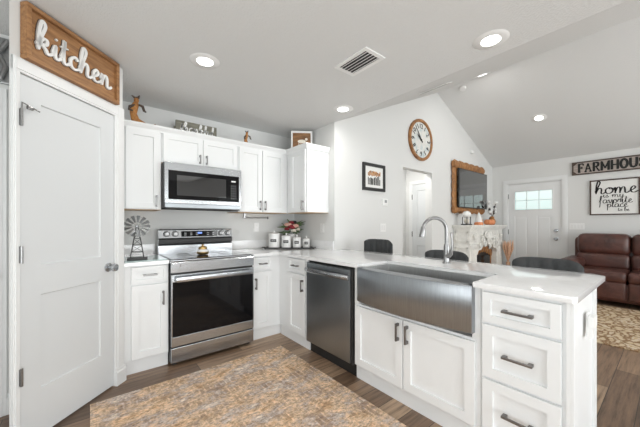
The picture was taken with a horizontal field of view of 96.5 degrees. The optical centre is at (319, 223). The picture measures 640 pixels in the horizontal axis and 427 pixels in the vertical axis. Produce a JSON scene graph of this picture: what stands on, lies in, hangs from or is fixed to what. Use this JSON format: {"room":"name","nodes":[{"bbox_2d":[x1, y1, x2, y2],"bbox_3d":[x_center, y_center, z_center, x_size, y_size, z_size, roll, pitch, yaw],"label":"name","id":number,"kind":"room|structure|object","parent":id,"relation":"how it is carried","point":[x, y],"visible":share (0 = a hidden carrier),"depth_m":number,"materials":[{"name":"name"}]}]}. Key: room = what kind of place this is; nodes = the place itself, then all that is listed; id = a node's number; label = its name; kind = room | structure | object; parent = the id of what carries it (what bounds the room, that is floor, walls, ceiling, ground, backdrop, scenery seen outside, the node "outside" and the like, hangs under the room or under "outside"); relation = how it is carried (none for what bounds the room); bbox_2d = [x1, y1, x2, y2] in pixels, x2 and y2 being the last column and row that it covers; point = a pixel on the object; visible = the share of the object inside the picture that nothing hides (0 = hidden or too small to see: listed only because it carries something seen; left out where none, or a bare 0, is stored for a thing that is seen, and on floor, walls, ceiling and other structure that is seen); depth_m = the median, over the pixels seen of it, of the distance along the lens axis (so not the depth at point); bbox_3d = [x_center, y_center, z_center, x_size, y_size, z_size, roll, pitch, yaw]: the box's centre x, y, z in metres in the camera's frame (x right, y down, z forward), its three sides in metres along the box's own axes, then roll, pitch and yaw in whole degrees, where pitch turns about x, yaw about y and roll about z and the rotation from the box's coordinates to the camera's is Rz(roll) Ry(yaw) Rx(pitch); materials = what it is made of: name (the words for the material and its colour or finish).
{"room":"kitchen","nodes":[
{"label":"kitchen","id":0,"kind":"room"},
{"bbox_2d":[0,34,8,393],"bbox_3d":[-2.445,0.008,1.562,1.350,2.440,0.100,0,0,-39],"label":"wall","id":1,"kind":"structure","parent":0,"point":[5,86],"depth_m":1.84,"materials":[{"name":"white paint"}]},
{"bbox_2d":[0,88,6,416],"bbox_3d":[-2.280,0.183,1.615,0.695,2.090,0.024,0,0,-39],"label":"trim","id":2,"kind":"structure","parent":1,"relation":"attached to","point":[3,92],"depth_m":1.82,"materials":[{"name":"white paint"}]},
{"bbox_2d":[0,37,8,84],"bbox_3d":[-2.210,-1.037,1.647,0.582,0.290,0.059,0,0,-39],"label":"plaque","id":3,"kind":"object","parent":1,"relation":"attached to","point":[4,43],"visible":0.9,"depth_m":1.81,"materials":[{"name":"metal"}]},
{"bbox_2d":[7,393,8,414],"bbox_3d":[-2.467,1.163,1.470,1.200,0.130,0.015,0,0,-39],"label":"baseboard","id":4,"kind":"structure","parent":1,"relation":"attached to","point":[8,393],"depth_m":1.84,"materials":[{"name":"white paint"}]},
{"bbox_2d":[9,0,122,426],"bbox_3d":[-1.640,0.008,1.877,0.100,2.440,0.750,0,0,6],"label":"wall","id":5,"kind":"structure","parent":0,"point":[14,5],"depth_m":1.50,"materials":[{"name":"white paint"}]},
{"bbox_2d":[11,54,123,426],"bbox_3d":[-1.578,0.168,1.870,0.025,2.120,0.740,0,0,6],"label":"trim","id":6,"kind":"structure","parent":5,"relation":"attached to","point":[19,65],"depth_m":1.56,"materials":[{"name":"white paint"}]},
{"bbox_2d":[19,74,118,426],"bbox_3d":[-1.572,0.203,1.838,0.106,2.026,0.627,0,0,6],"label":"door","id":7,"kind":"structure","parent":5,"relation":"in","point":[66,248],"depth_m":1.79,"materials":[{"name":"white paint"}]},
{"bbox_2d":[20,1,119,104],"bbox_3d":[-1.566,-1.047,1.849,0.046,0.308,0.620,0,0,6],"label":"kitchen sign","id":8,"kind":"object","parent":5,"relation":"attached to","point":[45,43],"visible":1,"depth_m":1.76,"materials":[{"name":"brown wood"}]},
{"bbox_2d":[115,363,125,385],"bbox_3d":[-1.530,1.163,2.197,0.015,0.130,0.090,0,0,6],"label":"baseboard","id":9,"kind":"structure","parent":5,"relation":"attached to","point":[120,373],"depth_m":2.18,"materials":[{"name":"white paint"}]},
{"bbox_2d":[123,101,405,254],"bbox_3d":[-0.196,0.008,4.310,4.900,2.440,0.120,0,0,-39],"label":"wall","id":10,"kind":"structure","parent":0,"point":[242,228],"depth_m":3.38,"materials":[{"name":"white paint"}]},
{"bbox_2d":[124,244,154,254],"bbox_3d":[-1.851,0.263,2.885,0.328,0.102,0.020,0,0,-39],"label":"backsplash","id":11,"kind":"structure","parent":10,"relation":"attached to","point":[147,248],"depth_m":2.89,"materials":[{"name":"white stone"}]},
{"bbox_2d":[124,127,160,210],"bbox_3d":[-1.738,-0.502,2.744,0.329,0.750,0.381,0,0,-39],"label":"upper cabinet","id":12,"kind":"object","parent":10,"relation":"attached to","point":[142,148],"visible":0.87,"depth_m":2.64,"materials":[{"name":"white paint"}]},
{"bbox_3d":[-0.941,-0.881,3.145,2.072,0.006,0.756,0,0,-39],"label":"trim","id":13,"kind":"structure","parent":12,"relation":"on","visible":0},
{"bbox_2d":[128,95,155,124],"bbox_3d":[-1.662,-1.040,2.678,0.238,0.310,0.066,0,0,-39],"label":"figurine","id":14,"kind":"object","parent":13,"relation":"on","point":[133,108],"visible":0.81,"depth_m":2.62,"materials":[{"name":"orange wood"}]},
{"bbox_2d":[174,120,216,136],"bbox_3d":[-1.329,-0.975,3.062,0.427,0.180,0.043,0,0,-39],"label":"sign","id":15,"kind":"object","parent":13,"relation":"on","point":[181,125],"visible":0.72,"depth_m":3.04,"materials":[{"name":"grey wood"}]},
{"bbox_2d":[244,131,250,141],"bbox_3d":[-0.829,-0.988,3.363,0.157,0.205,0.043,0,0,-39],"label":"figurine","id":16,"kind":"object","parent":13,"relation":"on","point":[246,136],"visible":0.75,"depth_m":3.33,"materials":[{"name":"orange wood"}]},
{"bbox_2d":[291,131,311,147],"bbox_3d":[-0.233,-1.030,3.636,0.269,0.290,0.020,0,0,-5],"label":"framed picture","id":17,"kind":"object","parent":13,"relation":"on","point":[297,137],"visible":0.63,"depth_m":3.63,"materials":[{"name":"white plastic"}]},
{"bbox_2d":[161,133,237,169],"bbox_3d":[-1.311,-0.731,3.088,0.762,0.293,0.381,0,0,-39],"label":"upper cabinet","id":18,"kind":"object","parent":10,"relation":"attached to","point":[177,149],"visible":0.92,"depth_m":2.94,"materials":[{"name":"white paint"}]},
{"bbox_2d":[161,161,240,210],"bbox_3d":[-1.291,-0.360,3.062,0.758,0.437,0.440,0,0,-39],"label":"microwave","id":19,"kind":"object","parent":18,"relation":"attached to","point":[183,186],"visible":1,"depth_m":2.86,"materials":[{"name":"silver metal"}]},
{"bbox_2d":[254,223,258,231],"bbox_3d":[-0.826,0.048,3.721,0.070,0.114,0.008,0,0,-39],"label":"outlet plate","id":20,"kind":"object","parent":10,"relation":"attached to","point":[256,225],"visible":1,"depth_m":3.72,"materials":[{"name":"white plastic"}]},
{"bbox_2d":[227,147,286,213],"bbox_3d":[-0.760,-0.502,3.532,0.650,0.750,0.381,0,0,-39],"label":"upper cabinet","id":21,"kind":"object","parent":10,"relation":"attached to","point":[263,173],"visible":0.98,"depth_m":3.40,"materials":[{"name":"white paint"}]},
{"bbox_2d":[243,213,268,218],"bbox_3d":[-0.806,-0.092,3.588,0.345,0.070,0.030,0,0,-39],"label":"paper towel holder","id":22,"kind":"object","parent":21,"relation":"attached to","point":[243,213],"visible":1,"depth_m":3.56,"materials":[{"name":"silver metal"}]},
{"bbox_2d":[294,125,327,240],"bbox_3d":[-0.090,0.008,3.838,0.120,2.440,0.749,0,0,-39],"label":"wall","id":23,"kind":"structure","parent":0,"point":[311,227],"depth_m":3.69,"materials":[{"name":"white paint"}]},
{"bbox_2d":[287,149,327,213],"bbox_3d":[-0.178,-0.502,3.547,0.378,0.750,0.428,0,0,-39],"label":"upper cabinet","id":24,"kind":"object","parent":23,"relation":"attached to","point":[307,169],"visible":1,"depth_m":3.41,"materials":[{"name":"white paint"}]},
{"bbox_2d":[124,119,329,154],"bbox_3d":[-0.827,-0.894,3.002,2.072,0.060,0.462,0,0,-39],"label":"trim","id":25,"kind":"structure","parent":24,"relation":"attached to","point":[127,123],"depth_m":3.06,"materials":[{"name":"white paint"}]},
{"bbox_2d":[320,224,323,232],"bbox_3d":[0.027,0.058,3.591,0.008,0.114,0.070,0,0,-39],"label":"outlet plate","id":26,"kind":"object","parent":23,"relation":"attached to","point":[321,225],"visible":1,"depth_m":3.59,"materials":[{"name":"white plastic"}]},
{"bbox_2d":[0,0,639,167],"bbox_3d":[1.909,-1.771,1.922,8.885,1.178,6.900,0,0,-39],"label":"ceiling","id":27,"kind":"structure","parent":0,"point":[574,63],"depth_m":2.26,"materials":[{"name":"white paint"}]},
{"bbox_2d":[189,53,219,68],"bbox_3d":[-0.858,-1.208,2.130,0.212,0.008,0.212,0,0,-39],"label":"recessed light","id":28,"kind":"object","parent":27,"relation":"in","point":[203,60],"visible":1,"depth_m":2.11,"materials":[{"name":"white plastic"}]},
{"bbox_2d":[333,105,352,112],"bbox_3d":[0.244,-1.208,3.021,0.212,0.008,0.212,0,0,-39],"label":"recessed light","id":29,"kind":"object","parent":27,"relation":"in","point":[340,108],"visible":1,"depth_m":3.00,"materials":[{"name":"white plastic"}]},
{"bbox_2d":[334,47,384,75],"bbox_3d":[0.292,-1.206,2.148,0.210,0.012,0.330,0,0,-39],"label":"ceiling vent","id":30,"kind":"object","parent":27,"relation":"in","point":[365,58],"visible":1,"depth_m":2.13,"materials":[{"name":"white plastic"}]},
{"bbox_2d":[419,81,451,93],"bbox_3d":[1.335,-1.573,3.321,0.131,0.065,0.340,0,0,-39],"label":"ceiling vent","id":31,"kind":"object","parent":27,"relation":"in","point":[451,81],"visible":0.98,"depth_m":3.26,"materials":[{"name":"white plastic"}]},
{"bbox_2d":[459,85,466,90],"bbox_3d":[2.320,-2.193,4.641,0.106,0.061,0.110,0,0,-32],"label":"smoke detector","id":32,"kind":"object","parent":27,"relation":"attached to","point":[461,88],"visible":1,"depth_m":4.62,"materials":[{"name":"white plastic"}]},
{"bbox_2d":[473,29,509,49],"bbox_3d":[1.127,-1.208,1.885,0.212,0.008,0.212,0,0,-39],"label":"recessed light","id":33,"kind":"object","parent":27,"relation":"in","point":[493,38],"visible":1,"depth_m":1.87,"materials":[{"name":"white plastic"}]},
{"bbox_2d":[531,114,546,121],"bbox_3d":[3.626,-1.748,4.729,0.194,0.084,0.211,0,0,-34],"label":"recessed light","id":34,"kind":"object","parent":27,"relation":"in","point":[538,117],"visible":1,"depth_m":4.72,"materials":[{"name":"white plastic"}]},
{"bbox_2d":[0,299,639,426],"bbox_3d":[1.768,1.268,2.098,8.885,0.080,7.350,0,0,-39],"label":"floor","id":35,"kind":"structure","parent":0,"point":[618,369],"depth_m":2.25,"materials":[{"name":"brown wood"}]},
{"bbox_2d":[124,264,167,375],"bbox_3d":[-1.617,0.787,2.593,0.327,0.882,0.663,0,0,-39],"label":"base cabinet","id":36,"kind":"object","parent":35,"relation":"on","point":[145,287],"visible":0.84,"depth_m":2.36,"materials":[{"name":"white paint"}]},
{"bbox_2d":[124,244,168,266],"bbox_3d":[-1.638,0.278,2.620,0.328,0.132,0.700,0,0,-39],"label":"countertop","id":37,"kind":"structure","parent":36,"relation":"on","point":[148,249],"depth_m":2.83,"materials":[{"name":"white stone"}]},
{"bbox_2d":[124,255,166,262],"bbox_3d":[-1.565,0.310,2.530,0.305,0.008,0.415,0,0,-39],"label":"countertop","id":38,"kind":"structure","parent":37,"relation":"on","point":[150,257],"depth_m":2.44,"materials":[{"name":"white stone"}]},
{"bbox_2d":[124,216,149,260],"bbox_3d":[-1.570,0.119,2.456,0.193,0.373,0.164,0,0,-31],"label":"windmill","id":39,"kind":"object","parent":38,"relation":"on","point":[143,257],"visible":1,"depth_m":2.40,"materials":[{"name":"grey metal"}]},
{"bbox_2d":[157,229,253,364],"bbox_3d":[-1.169,0.644,2.910,0.762,1.168,0.752,0,0,-39],"label":"range","id":40,"kind":"object","parent":35,"relation":"on","point":[211,295],"visible":0.99,"depth_m":2.68,"materials":[{"name":"silver metal"}]},
{"bbox_2d":[196,244,208,254],"bbox_3d":[-1.169,0.257,2.846,0.115,0.106,0.115,0,0,-39],"label":"candle jar","id":41,"kind":"object","parent":40,"relation":"on","point":[202,250],"visible":1,"depth_m":2.81,"materials":[{"name":"gold ceramic"}]},
{"bbox_2d":[157,250,253,261],"bbox_3d":[-1.174,0.317,2.917,0.762,0.014,0.656,0,0,-39],"label":"cooktop","id":42,"kind":"object","parent":40,"relation":"in","point":[183,255],"depth_m":2.77,"materials":[{"name":"black glass"}]},
{"bbox_2d":[90,346,406,426],"bbox_3d":[-0.275,1.223,1.525,1.485,0.010,2.220,0,0,-39],"label":"kitchen rug","id":43,"kind":"object","parent":35,"relation":"on","point":[273,387],"visible":1,"depth_m":1.94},
{"bbox_2d":[252,255,280,339],"bbox_3d":[-0.744,0.787,3.296,0.375,0.882,0.663,0,0,-39],"label":"base cabinet","id":44,"kind":"object","parent":35,"relation":"on","point":[266,268],"visible":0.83,"depth_m":3.07,"materials":[{"name":"white paint"}]},
{"bbox_2d":[280,255,310,349],"bbox_3d":[-0.091,0.787,3.120,0.598,0.882,0.534,0,0,-39],"label":"base cabinet","id":45,"kind":"object","parent":35,"relation":"on","point":[293,276],"visible":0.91,"depth_m":2.93,"materials":[{"name":"white paint"}]},
{"bbox_2d":[304,260,356,375],"bbox_3d":[0.259,0.793,2.658,0.617,0.870,0.608,0,0,-39],"label":"dishwasher","id":46,"kind":"object","parent":35,"relation":"on","point":[330,287],"visible":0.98,"depth_m":2.44,"materials":[{"name":"silver metal"}]},
{"bbox_2d":[364,239,392,253],"bbox_3d":[0.562,0.706,3.238,0.397,1.046,0.441,0,0,-39],"label":"bar stool","id":47,"kind":"object","parent":35,"relation":"on","point":[373,245],"visible":0.22,"depth_m":3.34,"materials":[{"name":"grey fabric"}]},
{"bbox_2d":[355,268,480,426],"bbox_3d":[0.763,0.787,2.059,0.598,0.882,0.940,0,0,-39],"label":"base cabinet","id":48,"kind":"object","parent":35,"relation":"on","point":[434,371],"visible":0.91,"depth_m":1.80,"materials":[{"name":"white paint"}]},
{"bbox_2d":[232,239,604,303],"bbox_3d":[0.309,0.278,2.610,1.155,0.132,3.158,0,0,-39],"label":"countertop","id":49,"kind":"structure","parent":48,"relation":"on","point":[570,287],"depth_m":1.95,"materials":[{"name":"white stone"}]},
{"bbox_2d":[262,246,315,248],"bbox_3d":[-0.397,0.306,3.645,0.685,0.014,0.156,0,0,0],"label":"tray","id":50,"kind":"object","parent":49,"relation":"on","point":[266,247],"visible":0.99,"depth_m":3.57,"materials":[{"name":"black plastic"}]},
{"bbox_2d":[268,231,279,246],"bbox_3d":[-0.585,0.198,3.645,0.151,0.215,0.151,0,0,0],"label":"canister","id":51,"kind":"object","parent":50,"relation":"on","point":[274,238],"visible":0.95,"depth_m":3.59,"materials":[{"name":"white ceramic"}]},
{"bbox_2d":[281,233,290,246],"bbox_3d":[-0.430,0.213,3.645,0.131,0.185,0.131,0,0,0],"label":"canister","id":52,"kind":"object","parent":50,"relation":"on","point":[286,239],"visible":0.92,"depth_m":3.59,"materials":[{"name":"white ceramic"}]},
{"bbox_2d":[293,235,300,246],"bbox_3d":[-0.295,0.223,3.645,0.110,0.165,0.110,0,0,0],"label":"canister","id":53,"kind":"object","parent":50,"relation":"on","point":[296,240],"visible":0.91,"depth_m":3.60,"materials":[{"name":"white ceramic"}]},
{"bbox_2d":[303,236,309,246],"bbox_3d":[-0.175,0.233,3.646,0.094,0.145,0.094,0,0,0],"label":"canister","id":54,"kind":"object","parent":50,"relation":"on","point":[306,241],"visible":0.9,"depth_m":3.61,"materials":[{"name":"white ceramic"}]},
{"bbox_2d":[277,219,305,245],"bbox_3d":[-0.379,0.126,3.793,0.382,0.375,0.163,0,0,0],"label":"flower arrangement","id":55,"kind":"object","parent":49,"relation":"on","point":[295,228],"visible":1,"depth_m":3.77,"materials":[{"name":"multicoloured plant"}]},
{"bbox_2d":[357,263,486,333],"bbox_3d":[0.669,0.466,1.960,0.421,0.260,0.845,0,0,-39],"label":"farmhouse sink","id":56,"kind":"object","parent":49,"relation":"in","point":[439,298],"visible":0.95,"depth_m":1.77,"materials":[{"name":"silver metal"}]},
{"bbox_2d":[359,263,486,285],"bbox_3d":[0.693,0.458,1.980,0.360,0.243,0.845,0,0,-39],"label":"basin","id":57,"kind":"object","parent":56,"relation":"in","point":[461,279],"depth_m":2.05,"materials":[{"name":"silver metal"}]},
{"bbox_2d":[419,216,452,263],"bbox_3d":[0.901,0.129,2.208,0.268,0.371,0.102,0,0,-14],"label":"faucet","id":58,"kind":"object","parent":49,"relation":"on","point":[447,254],"visible":0.99,"depth_m":2.23,"materials":[{"name":"silver metal"}]},
{"bbox_2d":[425,250,468,260],"bbox_3d":[1.078,0.743,2.614,0.397,0.973,0.441,0,0,-39],"label":"bar stool","id":59,"kind":"object","parent":35,"relation":"on","point":[457,255],"visible":0.12,"depth_m":2.75,"materials":[{"name":"grey fabric"}]},
{"bbox_2d":[452,225,506,264],"bbox_3d":[3.152,0.628,5.572,1.620,1.200,0.367,0,0,-39],"label":"fireplace mantel","id":60,"kind":"object","parent":35,"relation":"on","point":[480,243],"visible":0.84,"depth_m":5.30,"materials":[{"name":"beige paint"}]},
{"bbox_2d":[461,211,471,224],"bbox_3d":[2.648,-0.101,5.162,0.180,0.258,0.144,0,0,-39],"label":"lantern","id":61,"kind":"object","parent":60,"relation":"on","point":[466,214],"visible":0.99,"depth_m":5.12,"materials":[{"name":"black plastic"}]},
{"bbox_2d":[474,213,482,224],"bbox_3d":[3.010,-0.090,5.415,0.160,0.235,0.158,0,0,-39],"label":"ornament","id":62,"kind":"object","parent":60,"relation":"on","point":[478,220],"visible":1,"depth_m":5.37,"materials":[{"name":"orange ceramic"}]},
{"bbox_2d":[452,225,506,229],"bbox_3d":[3.149,0.073,5.576,1.620,0.090,0.357,0,0,-39],"label":"mantel shelf","id":63,"kind":"object","parent":60,"relation":"attached to","point":[455,227],"depth_m":5.19,"materials":[{"name":"beige paint"}]},
{"bbox_2d":[484,217,494,224],"bbox_3d":[3.366,-0.050,5.676,0.192,0.154,0.198,0,0,-39],"label":"pumpkin","id":64,"kind":"object","parent":60,"relation":"on","point":[489,221],"visible":1,"depth_m":5.61,"materials":[{"name":"orange ceramic"}]},
{"bbox_2d":[486,200,497,224],"bbox_3d":[3.566,-0.223,5.892,0.591,0.501,0.159,0,0,-39],"label":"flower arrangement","id":65,"kind":"object","parent":60,"relation":"on","point":[487,201],"visible":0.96,"depth_m":5.85,"materials":[{"name":"white plant"}]},
{"bbox_2d":[503,240,513,264],"bbox_3d":[3.800,0.777,5.785,0.176,0.902,0.159,0,0,13],"label":"vase","id":66,"kind":"object","parent":35,"relation":"on","point":[508,248],"visible":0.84,"depth_m":5.76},
{"bbox_2d":[481,288,596,426],"bbox_3d":[1.184,0.787,1.547,0.610,0.882,0.381,0,0,-39],"label":"base cabinet","id":67,"kind":"object","parent":35,"relation":"on","point":[523,338],"depth_m":1.38,"materials":[{"name":"white paint"}]},
{"bbox_2d":[586,311,596,338],"bbox_3d":[1.342,0.502,1.411,0.080,0.122,0.030,0,0,-39],"label":"outlet plate","id":68,"kind":"object","parent":67,"relation":"attached to","point":[591,319],"visible":1,"depth_m":1.39,"materials":[{"name":"white plastic"}]},
{"bbox_2d":[512,257,583,272],"bbox_3d":[1.554,0.743,2.022,0.397,0.973,0.441,0,0,-39],"label":"bar stool","id":69,"kind":"object","parent":35,"relation":"on","point":[533,262],"visible":0.14,"depth_m":2.11,"materials":[{"name":"grey fabric"}]},
{"bbox_2d":[561,233,639,304],"bbox_3d":[4.971,0.698,4.111,0.960,1.060,2.250,0,0,-39],"label":"sofa","id":70,"kind":"object","parent":35,"relation":"on","point":[616,257],"visible":0.61,"depth_m":4.47,"materials":[{"name":"red leather"}]},
{"bbox_2d":[577,252,630,269],"bbox_3d":[4.681,0.613,4.726,0.280,0.250,0.630,0,0,-39],"label":"lumbar cushion","id":71,"kind":"object","parent":70,"relation":"on","point":[617,260],"depth_m":4.59,"materials":[{"name":"red leather"}]},
{"bbox_2d":[578,233,631,254],"bbox_3d":[4.751,0.341,4.782,0.340,0.345,0.630,0,0,-39],"label":"cushion","id":72,"kind":"object","parent":70,"relation":"on","point":[593,243],"depth_m":4.65,"materials":[{"name":"red leather"}]},
{"bbox_2d":[583,266,629,282],"bbox_3d":[4.424,0.788,4.519,0.620,0.160,0.630,0,0,-39],"label":"seat cushion","id":73,"kind":"object","parent":70,"relation":"on","point":[613,274],"depth_m":4.26,"materials":[{"name":"red leather"}]},
{"bbox_2d":[628,270,639,284],"bbox_3d":[4.815,0.788,4.034,0.620,0.160,0.605,0,0,-39],"label":"seat cushion","id":74,"kind":"object","parent":70,"relation":"on","point":[633,276],"depth_m":4.04,"materials":[{"name":"red leather"}]},
{"bbox_2d":[631,255,639,269],"bbox_3d":[5.072,0.613,4.241,0.280,0.250,0.605,0,0,-39],"label":"lumbar cushion","id":75,"kind":"object","parent":70,"relation":"on","point":[635,259],"depth_m":4.35,"materials":[{"name":"red leather"}]},
{"bbox_2d":[632,234,639,254],"bbox_3d":[5.142,0.341,4.297,0.340,0.345,0.605,0,0,-39],"label":"cushion","id":76,"kind":"object","parent":70,"relation":"on","point":[636,238],"depth_m":4.40,"materials":[{"name":"red leather"}]},
{"bbox_2d":[597,304,639,352],"bbox_3d":[3.777,1.222,3.298,1.900,0.012,3.600,0,0,-39],"label":"area rug","id":77,"kind":"object","parent":35,"relation":"on","point":[617,327],"visible":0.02,"depth_m":3.34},
{"bbox_2d":[328,93,491,254],"bbox_3d":[1.970,-0.506,4.938,4.708,3.468,0.120,0,0,-39],"label":"wall","id":78,"kind":"structure","parent":0,"point":[380,137],"depth_m":4.12,"materials":[{"name":"white paint"}]},
{"bbox_2d":[232,239,333,249],"bbox_3d":[-0.481,0.263,3.448,0.975,0.102,0.862,0,0,-39],"label":"backsplash","id":79,"kind":"structure","parent":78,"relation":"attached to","point":[240,244],"depth_m":3.62,"materials":[{"name":"white stone"}]},
{"bbox_2d":[362,162,385,191],"bbox_3d":[0.730,-0.620,3.845,0.450,0.365,0.025,0,0,-39],"label":"framed print","id":80,"kind":"object","parent":78,"relation":"attached to","point":[373,175],"visible":1,"depth_m":3.84,"materials":[{"name":"black plastic"}]},
{"bbox_2d":[380,224,385,231],"bbox_3d":[0.880,0.058,3.978,0.116,0.114,0.009,0,0,-39],"label":"switch plate","id":81,"kind":"object","parent":78,"relation":"attached to","point":[382,226],"visible":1,"depth_m":3.97,"materials":[{"name":"white plastic"}]},
{"bbox_2d":[382,198,387,205],"bbox_3d":[0.908,-0.297,3.991,0.110,0.100,0.024,0,0,-39],"label":"thermostat","id":82,"kind":"object","parent":78,"relation":"attached to","point":[384,201],"visible":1,"depth_m":3.97,"materials":[{"name":"white plastic"}]},
{"bbox_2d":[408,119,432,160],"bbox_3d":[1.607,-1.327,4.541,0.660,0.660,0.042,0,0,-39],"label":"wall clock","id":83,"kind":"object","parent":78,"relation":"attached to","point":[420,140],"visible":1,"depth_m":4.53,"materials":[{"name":"brown"}]},
{"bbox_2d":[451,159,484,214],"bbox_3d":[2.894,-0.675,5.551,1.311,0.993,0.082,0,0,-39],"label":"frame","id":84,"kind":"object","parent":78,"relation":"attached to","point":[455,164],"visible":0.62,"depth_m":5.21,"materials":[{"name":"brown wood"}]},
{"bbox_2d":[458,168,486,208],"bbox_3d":[2.953,-0.649,5.580,1.220,0.715,0.112,0,0,-39],"label":"television","id":85,"kind":"object","parent":78,"relation":"attached to","point":[472,186],"visible":1,"depth_m":5.46,"materials":[{"name":"black glass"}]},
{"bbox_2d":[406,170,424,254],"bbox_3d":[1.992,0.008,5.578,0.100,2.440,0.849,0,0,-39],"label":"wall","id":86,"kind":"structure","parent":0,"point":[410,175],"depth_m":5.76,"materials":[{"name":"white paint"}]},
{"bbox_2d":[409,180,424,255],"bbox_3d":[2.000,0.197,5.468,0.025,2.067,0.670,0,0,-39],"label":"trim","id":87,"kind":"structure","parent":86,"relation":"attached to","point":[411,183],"depth_m":5.70,"materials":[{"name":"white paint"}]},
{"bbox_2d":[412,184,424,256],"bbox_3d":[2.024,0.228,5.463,0.042,1.980,0.592,0,0,-39],"label":"door","id":88,"kind":"structure","parent":86,"relation":"in","point":[418,191],"depth_m":5.58,"materials":[{"name":"white paint"}]},
{"bbox_2d":[492,147,639,264],"bbox_3d":[5.649,-0.007,4.241,0.150,2.470,5.821,0,0,-39],"label":"wall","id":89,"kind":"structure","parent":0,"point":[578,185],"depth_m":5.26,"materials":[{"name":"white paint"}]},
{"bbox_2d":[508,180,561,265],"bbox_3d":[4.349,0.198,5.806,0.192,2.060,0.900,0,0,-39],"label":"door","id":90,"kind":"structure","parent":89,"relation":"in","point":[534,208],"depth_m":5.77,"materials":[{"name":"white paint"}]},
{"bbox_2d":[514,189,552,210],"bbox_3d":[4.319,-0.475,5.799,0.028,0.407,0.663,0,0,-39],"label":"window","id":91,"kind":"structure","parent":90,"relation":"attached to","point":[524,199],"depth_m":5.80,"materials":[{"name":"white glass"}]},
{"bbox_2d":[503,175,567,264],"bbox_3d":[4.306,0.155,5.771,0.024,2.145,1.070,0,0,-39],"label":"trim","id":92,"kind":"structure","parent":89,"relation":"attached to","point":[564,178],"depth_m":5.50,"materials":[{"name":"white paint"}]},
{"bbox_2d":[570,223,584,229],"bbox_3d":[4.733,0.055,5.252,0.009,0.110,0.194,0,0,-39],"label":"switch plate","id":93,"kind":"object","parent":89,"relation":"attached to","point":[581,226],"visible":1,"depth_m":5.24,"materials":[{"name":"white plastic"}]},
{"bbox_2d":[572,154,639,175],"bbox_3d":[5.072,-1.004,4.809,0.034,0.235,1.260,0,0,-39],"label":"sign","id":94,"kind":"object","parent":89,"relation":"attached to","point":[632,162],"visible":1,"depth_m":4.93,"materials":[{"name":"brown wood"}]},
{"bbox_2d":[590,177,639,214],"bbox_3d":[5.017,-0.455,4.878,0.032,0.615,0.605,0,0,-39],"label":"home sign","id":95,"kind":"object","parent":89,"relation":"attached to","point":[619,196],"visible":1,"depth_m":4.86,"materials":[{"name":"white wood"}]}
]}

